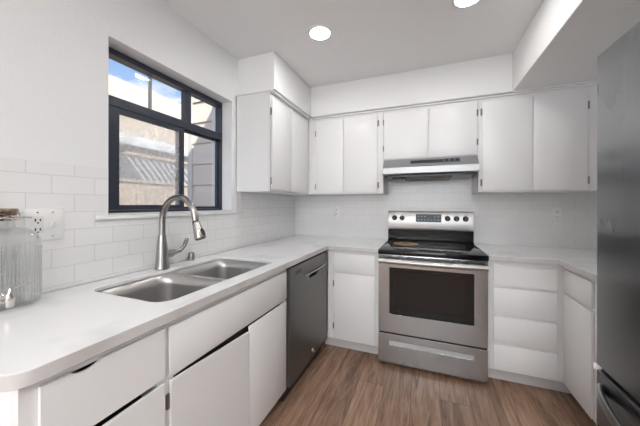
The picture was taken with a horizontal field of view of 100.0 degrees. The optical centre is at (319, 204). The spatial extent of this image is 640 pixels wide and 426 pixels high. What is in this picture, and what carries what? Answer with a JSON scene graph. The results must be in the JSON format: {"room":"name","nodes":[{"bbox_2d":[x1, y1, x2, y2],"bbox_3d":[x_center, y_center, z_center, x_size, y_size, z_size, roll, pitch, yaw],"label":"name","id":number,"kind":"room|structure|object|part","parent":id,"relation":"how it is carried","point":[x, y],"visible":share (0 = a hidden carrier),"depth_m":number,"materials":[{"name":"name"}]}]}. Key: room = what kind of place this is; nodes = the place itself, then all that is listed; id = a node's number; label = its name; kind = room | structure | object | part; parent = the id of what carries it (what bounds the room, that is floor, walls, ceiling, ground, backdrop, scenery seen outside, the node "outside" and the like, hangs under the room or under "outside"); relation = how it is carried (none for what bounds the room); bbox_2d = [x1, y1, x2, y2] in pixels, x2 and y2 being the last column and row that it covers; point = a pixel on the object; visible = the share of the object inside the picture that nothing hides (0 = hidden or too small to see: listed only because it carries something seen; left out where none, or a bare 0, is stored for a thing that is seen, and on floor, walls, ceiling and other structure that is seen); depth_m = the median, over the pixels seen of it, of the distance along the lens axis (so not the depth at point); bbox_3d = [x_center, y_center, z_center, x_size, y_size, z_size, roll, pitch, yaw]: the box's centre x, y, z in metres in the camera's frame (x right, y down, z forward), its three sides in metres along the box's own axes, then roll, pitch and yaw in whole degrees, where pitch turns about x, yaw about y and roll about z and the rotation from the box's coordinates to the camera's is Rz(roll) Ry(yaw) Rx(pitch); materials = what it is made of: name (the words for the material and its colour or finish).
{"room":"kitchen","nodes":[
{"label":"kitchen","id":0,"kind":"room"},
{"bbox_2d":[0,0,290,299],"bbox_3d":[-1.481,0.037,0.423,0.200,2.463,6.300,0,0,21],"label":"wall","id":1,"kind":"structure","parent":0,"point":[54,54],"depth_m":1.21,"materials":[{"name":"white paint"}]},
{"bbox_2d":[0,157,294,298],"bbox_3d":[-0.822,0.092,1.824,0.007,0.528,2.891,0,0,21],"label":"tiled wall","id":2,"kind":"structure","parent":1,"relation":"attached to","point":[90,249],"depth_m":1.22,"materials":[{"name":"white tile"}]},
{"bbox_2d":[25,208,63,241],"bbox_3d":[-1.099,0.079,1.079,0.019,0.127,0.118,0,0,21],"label":"outlet plate","id":3,"kind":"object","parent":2,"relation":"attached to","point":[46,223],"visible":1,"depth_m":1.08,"materials":[{"name":"white plastic"}]},
{"bbox_2d":[32,216,43,233],"bbox_3d":[-1.110,0.079,1.057,0.002,0.067,0.034,0,0,21],"label":"receptacle","id":4,"kind":"object","parent":3,"relation":"attached to","point":[37,221],"depth_m":1.06,"materials":[{"name":"white plastic"}]},
{"bbox_2d":[96,47,240,219],"bbox_3d":[-0.922,-0.374,1.760,0.177,0.893,1.043,0,0,21],"label":"window","id":5,"kind":"structure","parent":1,"relation":"in","point":[117,106],"depth_m":1.65,"materials":[{"name":"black metal"}]},
{"bbox_3d":[-1.029,-0.245,1.607,0.023,0.548,0.500,0,0,21],"label":"sliding sash","id":6,"kind":"part","parent":5,"relation":"part of","materials":[{"name":"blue metal"}]},
{"bbox_3d":[-0.894,0.058,1.748,0.115,0.028,1.043,0,0,21],"label":"sill","id":7,"kind":"part","parent":5,"relation":"part of","materials":[{"name":"white paint"}]},
{"bbox_3d":[-0.905,-0.245,2.001,0.023,0.548,0.379,0,0,21],"label":"fixed sash","id":8,"kind":"part","parent":5,"relation":"part of","materials":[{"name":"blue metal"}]},
{"bbox_2d":[237,91,318,195],"bbox_3d":[-0.330,-0.498,2.612,0.331,0.787,1.064,0,0,21],"label":"upper cabinet","id":9,"kind":"object","parent":1,"relation":"attached to","point":[272,136],"visible":0.98,"depth_m":2.16,"materials":[{"name":"white paint"}]},
{"bbox_2d":[235,86,310,118],"bbox_3d":[-0.389,-0.884,2.437,0.359,0.034,0.710,0,0,21],"label":"trim","id":10,"kind":"structure","parent":9,"relation":"attached to","point":[273,90],"depth_m":2.20,"materials":[{"name":"white paint"}]},
{"bbox_3d":[-0.315,-0.476,2.213,0.012,0.719,0.308,0,0,21],"label":"door","id":11,"kind":"part","parent":9,"relation":"part of","materials":[{"name":"white paint"}]},
{"bbox_3d":[-0.259,-0.498,2.416,0.016,0.787,0.742,0,0,21],"label":"frame","id":12,"kind":"part","parent":9,"relation":"part of","materials":[{"name":"white paint"}]},
{"bbox_3d":[-0.192,-0.476,2.526,0.012,0.719,0.345,0,0,21],"label":"door","id":13,"kind":"part","parent":9,"relation":"part of","materials":[{"name":"white paint"}]},
{"bbox_2d":[187,97,211,208],"bbox_3d":[-1.036,-0.190,2.652,0.585,2.920,0.124,0,0,21],"label":"wall","id":14,"kind":"structure","parent":0,"point":[199,149],"depth_m":2.66,"materials":[{"name":"beige"}]},
{"bbox_2d":[238,51,310,117],"bbox_3d":[-0.323,-1.042,2.630,0.344,0.298,1.045,0,0,21],"label":"soffit","id":15,"kind":"structure","parent":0,"point":[266,70],"depth_m":2.17,"materials":[{"name":"white paint"}]},
{"bbox_2d":[162,0,542,87],"bbox_3d":[-0.058,-1.266,-0.133,3.250,0.150,6.300,0,0,21],"label":"ceiling","id":16,"kind":"structure","parent":0,"point":[369,38],"depth_m":1.84,"materials":[{"name":"white paint"}]},
{"bbox_2d":[307,25,332,40],"bbox_3d":[0.000,-1.188,1.864,0.176,0.006,0.176,0,0,21],"label":"recessed light","id":17,"kind":"object","parent":16,"relation":"in","point":[316,32],"visible":1,"depth_m":1.85,"materials":[{"name":"white"}]},
{"bbox_2d":[451,0,480,8],"bbox_3d":[0.849,-1.186,1.540,0.176,0.006,0.176,0,0,21],"label":"recessed light","id":18,"kind":"object","parent":16,"relation":"in","point":[459,4],"visible":1,"depth_m":1.58,"materials":[{"name":"white"}]},
{"bbox_2d":[311,53,512,117],"bbox_3d":[0.769,-1.040,2.579,1.723,0.298,0.344,0,0,21],"label":"soffit","id":19,"kind":"structure","parent":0,"point":[495,73],"depth_m":2.36,"materials":[{"name":"white paint"}]},
{"bbox_2d":[259,341,595,425],"bbox_3d":[-0.064,1.322,-0.133,3.250,0.100,6.300,0,0,21],"label":"floor","id":20,"kind":"structure","parent":0,"point":[341,386],"depth_m":1.74,"materials":[{"name":"brown wood"}]},
{"bbox_2d":[0,325,164,425],"bbox_3d":[-0.865,0.832,0.854,0.613,0.876,0.354,0,0,21],"label":"base cabinet","id":21,"kind":"object","parent":20,"relation":"on","point":[123,385],"visible":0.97,"depth_m":0.73,"materials":[{"name":"white paint"}]},
{"bbox_3d":[-0.686,0.775,0.785,0.020,0.756,0.320,0,0,21],"label":"panel","id":22,"kind":"part","parent":21,"relation":"part of","materials":[{"name":"grey wood"}]},
{"bbox_3d":[-0.580,0.877,0.755,0.011,0.557,0.315,0,0,21],"label":"door","id":23,"kind":"part","parent":21,"relation":"part of","materials":[{"name":"white paint"}]},
{"bbox_2d":[165,269,286,425],"bbox_3d":[-0.646,0.832,1.414,0.613,0.876,0.850,0,0,21],"label":"base cabinet","id":24,"kind":"object","parent":20,"relation":"on","point":[225,359],"visible":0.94,"depth_m":1.21,"materials":[{"name":"white paint"}]},
{"bbox_3d":[-0.435,0.881,1.126,0.011,0.556,0.439,0,0,21],"label":"door","id":25,"kind":"part","parent":24,"relation":"part of","materials":[{"name":"white paint"}]},
{"bbox_3d":[-0.411,0.876,1.323,0.010,0.554,0.814,0,0,21],"label":"panel","id":26,"kind":"part","parent":24,"relation":"part of","materials":[{"name":"grey wood"}]},
{"bbox_3d":[-0.365,0.503,1.304,0.011,0.170,0.830,0,0,21],"label":"false drawer","id":27,"kind":"part","parent":24,"relation":"part of","materials":[{"name":"white paint"}]},
{"bbox_3d":[-0.285,0.882,1.512,0.011,0.554,0.379,0,0,21],"label":"door","id":28,"kind":"part","parent":24,"relation":"part of","materials":[{"name":"white paint"}]},
{"bbox_2d":[280,251,326,400],"bbox_3d":[-0.346,0.827,2.126,0.638,0.864,0.684,0,0,21],"label":"dishwasher","id":29,"kind":"object","parent":20,"relation":"on","point":[306,300],"visible":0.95,"depth_m":1.90,"materials":[{"name":"grey metal"}]},
{"bbox_3d":[-0.121,1.212,2.037,0.009,0.096,0.676,0,0,21],"label":"toe panel","id":30,"kind":"part","parent":29,"relation":"part of","materials":[{"name":"black plastic"}]},
{"bbox_2d":[325,250,378,353],"bbox_3d":[0.099,0.834,2.683,1.061,0.876,0.613,0,0,21],"label":"base cabinet","id":31,"kind":"object","parent":20,"relation":"on","point":[352,277],"visible":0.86,"depth_m":2.29,"materials":[{"name":"white paint"}]},
{"bbox_2d":[0,235,387,391],"bbox_3d":[-0.259,0.376,1.776,1.075,0.036,2.571,0,0,21],"label":"countertop","id":32,"kind":"structure","parent":31,"relation":"on","point":[66,328],"depth_m":0.89,"materials":[{"name":"white stone"}]},
{"bbox_2d":[0,208,40,310],"bbox_3d":[-1.082,0.183,0.906,0.169,0.344,0.220,0,0,21],"label":"dispenser","id":33,"kind":"object","parent":32,"relation":"on","point":[6,214],"visible":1,"depth_m":0.90,"materials":[{"name":"clear glass"}]},
{"bbox_3d":[-1.105,0.023,0.915,0.108,0.023,0.108,0,0,21],"label":"lid","id":34,"kind":"part","parent":33,"relation":"part of","materials":[{"name":"brown wood"}]},
{"bbox_3d":[-1.007,0.277,0.907,0.010,0.029,0.068,0,0,18],"label":"spigot lever","id":35,"kind":"part","parent":33,"relation":"part of","materials":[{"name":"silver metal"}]},
{"bbox_2d":[154,194,205,269],"bbox_3d":[-0.725,0.150,1.505,0.343,0.414,0.211,0,0,21],"label":"kitchen faucet","id":36,"kind":"object","parent":32,"relation":"on","point":[163,254],"visible":1,"depth_m":1.47,"materials":[{"name":"silver metal"}]},
{"bbox_3d":[-0.762,0.065,1.446,0.276,0.244,0.032,0,0,21],"label":"gooseneck spout","id":37,"kind":"part","parent":36,"relation":"part of","materials":[{"name":"silver metal"}]},
{"bbox_3d":[-0.827,0.245,1.605,0.027,0.090,0.098,0,0,25],"label":"lever","id":38,"kind":"part","parent":36,"relation":"part of","materials":[{"name":"silver metal"}]},
{"bbox_2d":[98,259,269,301],"bbox_3d":[-0.630,0.493,1.414,0.474,0.235,0.832,0,0,21],"label":"double sink","id":39,"kind":"object","parent":32,"relation":"in","point":[176,284],"visible":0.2,"depth_m":1.43,"materials":[{"name":"silver metal"}]},
{"bbox_3d":[-0.704,0.493,1.220,0.425,0.233,0.361,0,0,21],"label":"bowl","id":40,"kind":"part","parent":39,"relation":"part of","materials":[{"name":"silver metal"}]},
{"bbox_3d":[-0.557,0.494,1.594,0.425,0.233,0.389,0,0,21],"label":"bowl","id":41,"kind":"part","parent":39,"relation":"part of","materials":[{"name":"silver metal"}]},
{"bbox_2d":[188,252,194,260],"bbox_3d":[-0.827,0.332,1.729,0.038,0.049,0.038,0,0,21],"label":"air gap cap","id":42,"kind":"object","parent":32,"relation":"on","point":[191,255],"visible":1,"depth_m":1.71,"materials":[{"name":"silver metal"}]},
{"bbox_3d":[0.287,0.504,2.288,0.350,0.156,0.013,0,0,21],"label":"drawer","id":43,"kind":"part","parent":31,"relation":"part of","materials":[{"name":"white paint"}]},
{"bbox_3d":[0.288,0.883,2.288,0.352,0.569,0.013,0,0,21],"label":"door","id":44,"kind":"part","parent":31,"relation":"part of","materials":[{"name":"white paint"}]},
{"bbox_2d":[378,211,488,382],"bbox_3d":[0.929,0.669,2.289,0.764,1.209,0.749,0,0,21],"label":"electric range","id":45,"kind":"object","parent":20,"relation":"on","point":[433,277],"visible":1,"depth_m":2.03,"materials":[{"name":"grey metal"}]},
{"bbox_3d":[1.051,0.155,2.600,0.759,0.180,0.081,0,0,21],"label":"control panel","id":46,"kind":"part","parent":45,"relation":"part of","materials":[{"name":"silver metal"}]},
{"bbox_3d":[0.825,1.087,2.027,0.596,0.043,0.031,0,0,21],"label":"finger pull","id":47,"kind":"part","parent":45,"relation":"part of","materials":[{"name":"silver metal"}]},
{"bbox_3d":[0.826,1.130,2.027,0.756,0.226,0.035,0,0,21],"label":"storage drawer","id":48,"kind":"part","parent":45,"relation":"part of","materials":[{"name":"silver metal"}]},
{"bbox_3d":[0.827,0.714,2.027,0.756,0.582,0.035,0,0,21],"label":"oven door","id":49,"kind":"part","parent":45,"relation":"part of","materials":[{"name":"silver metal"}]},
{"bbox_3d":[0.804,0.437,1.966,0.741,0.040,0.056,0,0,21],"label":"handle","id":50,"kind":"part","parent":45,"relation":"part of","materials":[{"name":"silver metal"}]},
{"bbox_2d":[378,240,488,260],"bbox_3d":[0.923,0.375,2.272,0.764,0.040,0.575,0,0,21],"label":"cooktop","id":51,"kind":"object","parent":45,"relation":"in","point":[408,249],"depth_m":2.11,"materials":[{"name":"black glass"}]},
{"bbox_2d":[487,261,570,393],"bbox_3d":[1.547,0.837,2.116,0.509,0.876,0.615,0,0,21],"label":"base cabinet","id":52,"kind":"object","parent":20,"relation":"on","point":[526,300],"visible":0.92,"depth_m":1.84,"materials":[{"name":"white paint"}]},
{"bbox_3d":[1.403,1.079,1.850,0.361,0.178,0.015,0,0,21],"label":"drawer","id":53,"kind":"part","parent":52,"relation":"part of","materials":[{"name":"white paint"}]},
{"bbox_3d":[1.403,0.881,1.850,0.361,0.178,0.015,0,0,21],"label":"drawer","id":54,"kind":"part","parent":52,"relation":"part of","materials":[{"name":"white paint"}]},
{"bbox_3d":[1.404,0.681,1.850,0.361,0.181,0.015,0,0,21],"label":"drawer","id":55,"kind":"part","parent":52,"relation":"part of","materials":[{"name":"white paint"}]},
{"bbox_3d":[1.404,0.498,1.850,0.361,0.147,0.015,0,0,21],"label":"drawer","id":56,"kind":"part","parent":52,"relation":"part of","materials":[{"name":"white paint"}]},
{"bbox_2d":[563,267,601,425],"bbox_3d":[1.828,0.837,1.528,0.613,0.876,1.470,0,0,21],"label":"base cabinet","id":57,"kind":"object","parent":20,"relation":"on","point":[580,291],"visible":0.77,"depth_m":1.55,"materials":[{"name":"white paint"}]},
{"bbox_2d":[474,244,596,280],"bbox_3d":[1.639,0.380,1.611,1.050,0.036,1.496,0,0,21],"label":"countertop","id":58,"kind":"structure","parent":57,"relation":"on","point":[583,262],"depth_m":1.89,"materials":[{"name":"white stone"}]},
{"bbox_3d":[1.536,0.493,1.602,0.013,0.147,0.310,0,0,21],"label":"drawer","id":59,"kind":"part","parent":57,"relation":"part of","materials":[{"name":"white paint"}]},
{"bbox_3d":[1.535,0.874,1.602,0.013,0.582,0.310,0,0,21],"label":"door","id":60,"kind":"part","parent":57,"relation":"part of","materials":[{"name":"white paint"}]},
{"bbox_3d":[1.380,0.874,1.204,0.013,0.582,0.460,0,0,21],"label":"door","id":61,"kind":"part","parent":57,"relation":"part of","materials":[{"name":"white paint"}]},
{"bbox_2d":[593,21,639,425],"bbox_3d":[1.230,0.353,0.472,0.904,1.834,0.917,0,0,21],"label":"refrigerator","id":62,"kind":"object","parent":20,"relation":"on","point":[618,66],"visible":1,"depth_m":0.90,"materials":[{"name":"grey metal"}]},
{"bbox_3d":[0.849,0.675,0.616,0.089,0.037,0.838,0,0,21],"label":"handle","id":63,"kind":"part","parent":62,"relation":"part of","materials":[{"name":"silver metal"}]},
{"bbox_3d":[0.916,0.920,0.589,0.068,0.597,0.907,0,0,21],"label":"freezer drawer","id":64,"kind":"part","parent":62,"relation":"part of","materials":[{"name":"silver metal"}]},
{"bbox_2d":[295,178,596,248],"bbox_3d":[1.082,0.042,2.722,2.900,2.463,0.150,0,0,21],"label":"wall","id":65,"kind":"structure","parent":0,"point":[585,192],"depth_m":2.43,"materials":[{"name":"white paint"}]},
{"bbox_2d":[334,206,339,216],"bbox_3d":[0.185,0.077,2.980,0.072,0.116,0.007,0,0,21],"label":"outlet plate","id":66,"kind":"object","parent":65,"relation":"attached to","point":[336,208],"visible":1,"depth_m":2.98,"materials":[{"name":"white plastic"}]},
{"bbox_2d":[309,109,387,194],"bbox_3d":[0.291,-0.497,2.764,0.752,0.787,0.331,0,0,21],"label":"upper cabinet","id":67,"kind":"object","parent":65,"relation":"attached to","point":[346,152],"visible":1,"depth_m":2.60,"materials":[{"name":"white paint"}]},
{"bbox_3d":[0.094,-0.475,2.670,0.285,0.719,0.012,0,0,21],"label":"door","id":68,"kind":"part","parent":67,"relation":"part of","materials":[{"name":"white paint"}]},
{"bbox_3d":[0.383,-0.475,2.557,0.323,0.719,0.012,0,0,21],"label":"door","id":69,"kind":"part","parent":67,"relation":"part of","materials":[{"name":"white paint"}]},
{"bbox_2d":[383,97,477,160],"bbox_3d":[0.996,-0.646,2.488,0.770,0.487,0.331,0,0,21],"label":"upper cabinet","id":70,"kind":"object","parent":65,"relation":"attached to","point":[449,129],"visible":0.96,"depth_m":2.32,"materials":[{"name":"white paint"}]},
{"bbox_3d":[0.764,-0.624,2.408,0.375,0.419,0.012,0,0,21],"label":"door","id":71,"kind":"part","parent":70,"relation":"part of","materials":[{"name":"white paint"}]},
{"bbox_2d":[383,155,479,181],"bbox_3d":[0.976,-0.313,2.431,0.741,0.174,0.453,0,0,21],"label":"range hood","id":72,"kind":"object","parent":70,"relation":"attached to","point":[456,167],"visible":1,"depth_m":2.25,"materials":[{"name":"silver metal"}]},
{"bbox_2d":[443,157,460,161],"bbox_3d":[1.081,-0.366,2.204,0.125,0.040,0.044,0,0,21],"label":"control panel","id":73,"kind":"object","parent":72,"relation":"attached to","point":[445,159],"depth_m":2.20,"materials":[{"name":"grey"}]},
{"bbox_3d":[1.116,-0.624,2.271,0.363,0.419,0.012,0,0,21],"label":"door","id":74,"kind":"part","parent":70,"relation":"part of","materials":[{"name":"white paint"}]},
{"bbox_2d":[472,85,596,193],"bbox_3d":[1.844,-0.494,2.157,1.050,0.787,0.331,0,0,21],"label":"upper cabinet","id":75,"kind":"object","parent":65,"relation":"attached to","point":[539,142],"visible":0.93,"depth_m":2.05,"materials":[{"name":"white paint"}]},
{"bbox_2d":[311,80,596,119],"bbox_3d":[1.097,-0.879,2.271,2.527,0.034,0.039,0,0,21],"label":"trim","id":76,"kind":"structure","parent":75,"relation":"attached to","point":[594,82],"depth_m":2.22,"materials":[{"name":"white paint"}]},
{"bbox_3d":[1.478,-0.473,2.129,0.332,0.719,0.012,0,0,21],"label":"door","id":77,"kind":"part","parent":75,"relation":"part of","materials":[{"name":"white paint"}]},
{"bbox_3d":[1.790,-0.472,2.007,0.322,0.719,0.012,0,0,21],"label":"door","id":78,"kind":"part","parent":75,"relation":"part of","materials":[{"name":"white paint"}]},
{"bbox_2d":[552,207,562,220],"bbox_3d":[2.004,0.081,2.269,0.072,0.116,0.007,0,0,21],"label":"outlet plate","id":79,"kind":"object","parent":65,"relation":"attached to","point":[557,212],"visible":1,"depth_m":2.27,"materials":[{"name":"white plastic"}]},
{"bbox_2d":[513,0,639,90],"bbox_3d":[1.256,-1.039,0.319,0.828,0.298,4.199,0,0,21],"label":"soffit","id":80,"kind":"structure","parent":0,"point":[563,42],"depth_m":1.51,"materials":[{"name":"white paint"}]},
{"label":"outside","id":81,"kind":"structure","parent":0,"visible":0},
{"bbox_3d":[-6.552,1.369,6.699,13.790,0.180,26.000,0,0,21],"label":"yard","id":82,"kind":"structure","parent":81,"visible":0},
{"bbox_2d":[108,75,187,183],"bbox_3d":[-5.441,-1.089,8.414,6.400,4.740,20.800,0,0,21],"label":"house","id":83,"kind":"structure","parent":82,"relation":"on","point":[136,136],"depth_m":5.82,"materials":[{"name":"white paint"}]},
{"bbox_2d":[119,151,187,206],"bbox_3d":[-2.072,0.248,5.807,0.060,2.040,11.600,0,0,21],"label":"wooden fence","id":84,"kind":"object","parent":82,"relation":"on","point":[131,191],"visible":0.09,"depth_m":4.21,"materials":[{"name":"grey wood"}]},
{"bbox_3d":[-2.070,-0.553,5.807,0.060,0.438,11.600,0,0,21],"label":"fence rail","id":85,"kind":"part","parent":84,"relation":"part of","materials":[{"name":"beige wood"}]}
]}

